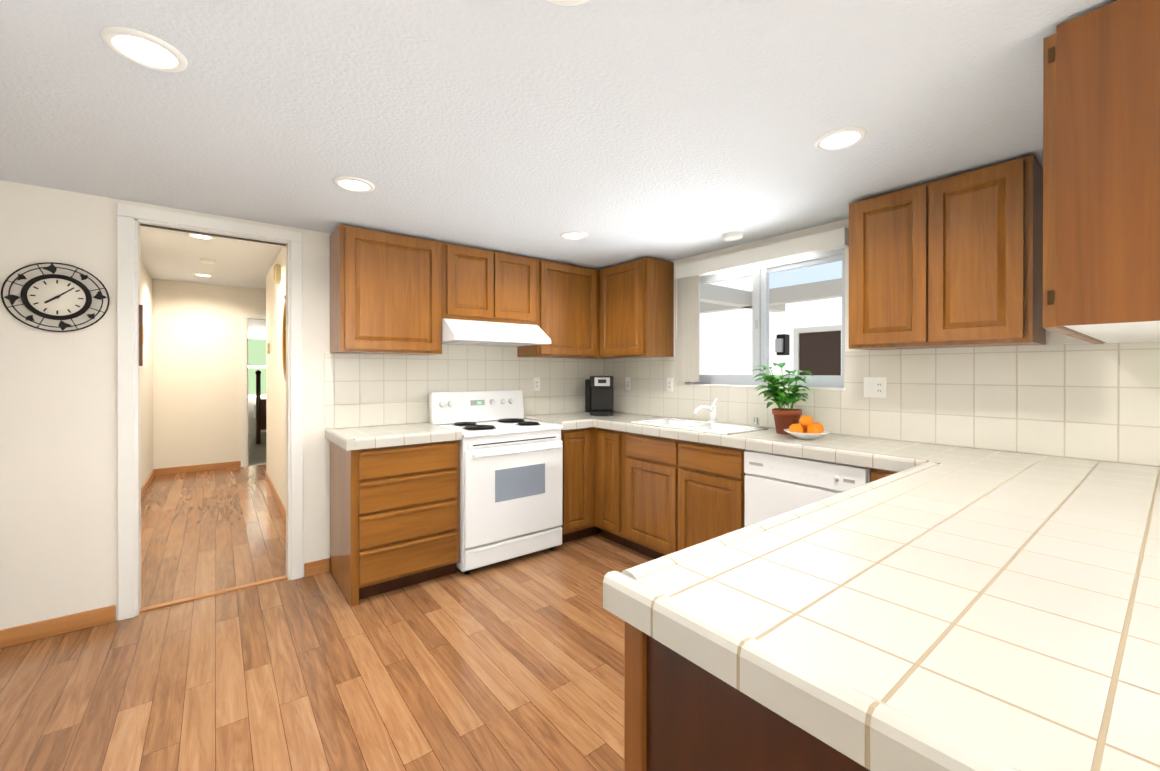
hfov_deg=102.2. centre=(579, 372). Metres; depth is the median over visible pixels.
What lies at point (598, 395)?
coffee maker
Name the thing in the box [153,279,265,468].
wall
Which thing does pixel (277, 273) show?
door chime
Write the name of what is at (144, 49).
recessed light
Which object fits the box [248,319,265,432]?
wall
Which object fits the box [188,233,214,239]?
recessed light
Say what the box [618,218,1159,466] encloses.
wall
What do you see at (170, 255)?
ceiling
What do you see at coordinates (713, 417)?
faucet
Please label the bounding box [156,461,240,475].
baseboard
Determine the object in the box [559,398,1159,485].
countertop
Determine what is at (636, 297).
upper cabinet
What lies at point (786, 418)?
basil plant
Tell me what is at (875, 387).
outlet
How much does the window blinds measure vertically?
0.915 m
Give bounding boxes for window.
[248,336,265,397]
[684,248,844,389]
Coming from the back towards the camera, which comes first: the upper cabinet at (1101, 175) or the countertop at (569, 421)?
the countertop at (569, 421)
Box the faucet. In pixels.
[693,398,717,422]
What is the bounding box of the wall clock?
[1,262,109,331]
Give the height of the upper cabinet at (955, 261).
0.766 m
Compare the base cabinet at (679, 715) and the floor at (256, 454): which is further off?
the floor at (256, 454)
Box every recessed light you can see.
[100,26,187,71]
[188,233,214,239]
[194,273,212,276]
[333,176,374,191]
[547,0,588,5]
[561,231,587,239]
[814,127,866,150]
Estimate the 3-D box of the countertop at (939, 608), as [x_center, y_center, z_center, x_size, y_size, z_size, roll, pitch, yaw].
[1.033,0.395,0.993,1.740,0.061,0.990,0,0,-38]
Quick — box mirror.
[282,295,285,380]
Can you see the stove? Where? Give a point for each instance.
(511, 482)
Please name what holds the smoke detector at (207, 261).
attached to the ceiling at (170, 255)
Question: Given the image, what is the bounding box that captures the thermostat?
[267,343,269,353]
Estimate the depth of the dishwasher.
2.40 m
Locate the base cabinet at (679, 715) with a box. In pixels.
[624,621,869,770]
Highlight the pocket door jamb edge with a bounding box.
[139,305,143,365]
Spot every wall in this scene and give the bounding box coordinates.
[0,180,580,629]
[140,261,152,487]
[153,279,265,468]
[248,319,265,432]
[266,247,285,508]
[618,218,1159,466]
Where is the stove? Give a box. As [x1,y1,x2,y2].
[429,390,562,573]
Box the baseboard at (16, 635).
[0,605,115,647]
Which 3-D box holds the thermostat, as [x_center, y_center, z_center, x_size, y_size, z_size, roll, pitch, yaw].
[-3.558,-0.274,5.344,0.022,0.120,0.080,0,0,-38]
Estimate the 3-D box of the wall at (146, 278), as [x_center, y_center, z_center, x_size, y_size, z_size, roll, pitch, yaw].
[-4.031,0.064,4.083,0.120,2.450,4.330,0,0,-38]
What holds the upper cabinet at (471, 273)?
attached to the wall at (58, 472)
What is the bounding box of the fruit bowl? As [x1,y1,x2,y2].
[784,415,829,439]
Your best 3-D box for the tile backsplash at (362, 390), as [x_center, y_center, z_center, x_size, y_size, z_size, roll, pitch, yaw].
[-0.720,0.308,3.762,2.370,1.364,0.006,0,0,-38]
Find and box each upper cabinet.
[330,224,445,354]
[446,243,497,321]
[498,252,541,326]
[517,260,597,358]
[598,257,673,358]
[849,184,921,349]
[922,155,1045,348]
[1043,0,1159,343]
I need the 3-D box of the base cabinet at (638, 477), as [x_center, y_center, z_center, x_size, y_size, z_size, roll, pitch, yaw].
[0.448,0.856,3.700,0.622,0.868,0.338,0,0,-38]
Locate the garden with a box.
[248,338,265,394]
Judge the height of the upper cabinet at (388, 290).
0.766 m
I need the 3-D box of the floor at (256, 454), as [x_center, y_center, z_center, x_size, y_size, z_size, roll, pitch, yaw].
[-5.173,1.316,8.603,3.870,0.082,4.200,0,0,-38]
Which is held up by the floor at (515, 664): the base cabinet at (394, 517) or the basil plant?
the base cabinet at (394, 517)
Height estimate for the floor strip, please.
0.008 m
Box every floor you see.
[0,464,653,770]
[248,432,265,465]
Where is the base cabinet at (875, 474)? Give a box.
[870,468,897,481]
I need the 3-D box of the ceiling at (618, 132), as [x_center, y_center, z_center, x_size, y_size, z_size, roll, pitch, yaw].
[0.480,-0.952,0.705,4.490,0.100,6.540,0,0,-38]
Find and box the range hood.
[442,318,550,346]
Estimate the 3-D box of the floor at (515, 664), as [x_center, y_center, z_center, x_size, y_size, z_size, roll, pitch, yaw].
[-0.819,1.333,2.443,4.570,0.080,10.870,0,0,-38]
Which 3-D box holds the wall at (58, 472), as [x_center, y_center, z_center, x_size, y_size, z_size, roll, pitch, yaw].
[-1.461,0.016,3.264,4.570,2.550,0.120,0,0,-38]
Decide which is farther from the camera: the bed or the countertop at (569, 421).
the bed
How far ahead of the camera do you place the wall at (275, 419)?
4.76 m
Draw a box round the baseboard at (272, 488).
[265,471,285,521]
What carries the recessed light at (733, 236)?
attached to the ceiling at (618, 132)
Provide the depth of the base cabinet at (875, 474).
2.08 m
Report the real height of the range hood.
0.162 m
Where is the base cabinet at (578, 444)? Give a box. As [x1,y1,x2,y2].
[561,427,593,542]
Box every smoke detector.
[200,258,214,263]
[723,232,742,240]
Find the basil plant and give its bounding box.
[751,362,812,434]
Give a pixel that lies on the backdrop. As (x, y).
(725, 342)
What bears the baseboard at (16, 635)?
attached to the wall at (58, 472)
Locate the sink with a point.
(713, 426)
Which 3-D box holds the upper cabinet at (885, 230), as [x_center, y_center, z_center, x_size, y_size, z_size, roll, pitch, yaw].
[1.634,-0.509,2.413,0.327,0.766,0.352,0,0,-38]
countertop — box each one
[325,422,461,450]
[523,414,592,429]
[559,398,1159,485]
[603,458,1159,770]
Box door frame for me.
[117,203,302,620]
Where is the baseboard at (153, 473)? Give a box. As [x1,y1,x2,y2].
[141,469,155,497]
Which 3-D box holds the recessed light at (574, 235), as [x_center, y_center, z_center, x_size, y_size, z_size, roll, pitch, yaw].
[-0.039,-0.904,3.089,0.180,0.008,0.180,0,0,-38]
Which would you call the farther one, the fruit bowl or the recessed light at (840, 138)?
the fruit bowl
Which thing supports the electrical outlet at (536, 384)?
attached to the tile backsplash at (362, 390)
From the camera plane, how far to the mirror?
4.02 m
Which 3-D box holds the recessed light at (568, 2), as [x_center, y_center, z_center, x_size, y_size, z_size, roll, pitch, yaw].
[-0.028,-0.899,1.056,0.180,0.008,0.180,0,0,-38]
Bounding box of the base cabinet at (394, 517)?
[330,440,459,606]
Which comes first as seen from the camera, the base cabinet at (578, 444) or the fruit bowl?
the fruit bowl
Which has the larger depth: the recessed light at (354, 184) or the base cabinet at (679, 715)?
the recessed light at (354, 184)
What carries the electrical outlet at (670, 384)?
attached to the tile backsplash at (1092, 401)
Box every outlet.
[533,378,539,390]
[625,377,630,389]
[667,378,673,391]
[864,377,886,397]
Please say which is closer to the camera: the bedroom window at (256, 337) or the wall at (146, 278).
the wall at (146, 278)
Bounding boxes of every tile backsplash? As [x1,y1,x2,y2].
[325,344,600,428]
[601,342,1159,465]
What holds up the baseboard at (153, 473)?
attached to the wall at (146, 278)
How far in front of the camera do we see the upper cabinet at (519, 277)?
3.56 m
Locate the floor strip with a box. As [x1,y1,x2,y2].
[139,575,287,612]
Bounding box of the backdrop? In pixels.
[700,261,841,374]
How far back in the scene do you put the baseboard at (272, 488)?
4.63 m
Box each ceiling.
[0,0,1117,269]
[140,227,281,288]
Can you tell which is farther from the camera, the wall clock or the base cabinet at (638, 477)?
the base cabinet at (638, 477)
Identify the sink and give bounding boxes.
[631,417,767,434]
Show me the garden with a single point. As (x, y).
(256, 352)
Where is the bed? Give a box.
[254,370,265,443]
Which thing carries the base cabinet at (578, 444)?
on the floor at (515, 664)
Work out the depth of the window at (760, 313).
3.26 m
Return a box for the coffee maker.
[585,376,612,415]
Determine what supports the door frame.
attached to the wall at (58, 472)
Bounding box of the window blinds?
[675,227,848,381]
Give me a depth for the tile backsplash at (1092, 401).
2.28 m
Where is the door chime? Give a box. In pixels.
[274,264,280,282]
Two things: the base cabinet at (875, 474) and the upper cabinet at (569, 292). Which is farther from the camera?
the upper cabinet at (569, 292)
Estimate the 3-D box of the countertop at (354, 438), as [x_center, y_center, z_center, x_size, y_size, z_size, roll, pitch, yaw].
[-1.197,0.390,2.988,0.665,0.061,0.638,0,0,-38]
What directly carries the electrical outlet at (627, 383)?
attached to the tile backsplash at (1092, 401)
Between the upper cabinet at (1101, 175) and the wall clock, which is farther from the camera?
the wall clock
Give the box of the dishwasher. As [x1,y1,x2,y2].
[744,449,869,526]
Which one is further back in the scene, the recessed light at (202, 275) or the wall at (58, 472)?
the recessed light at (202, 275)

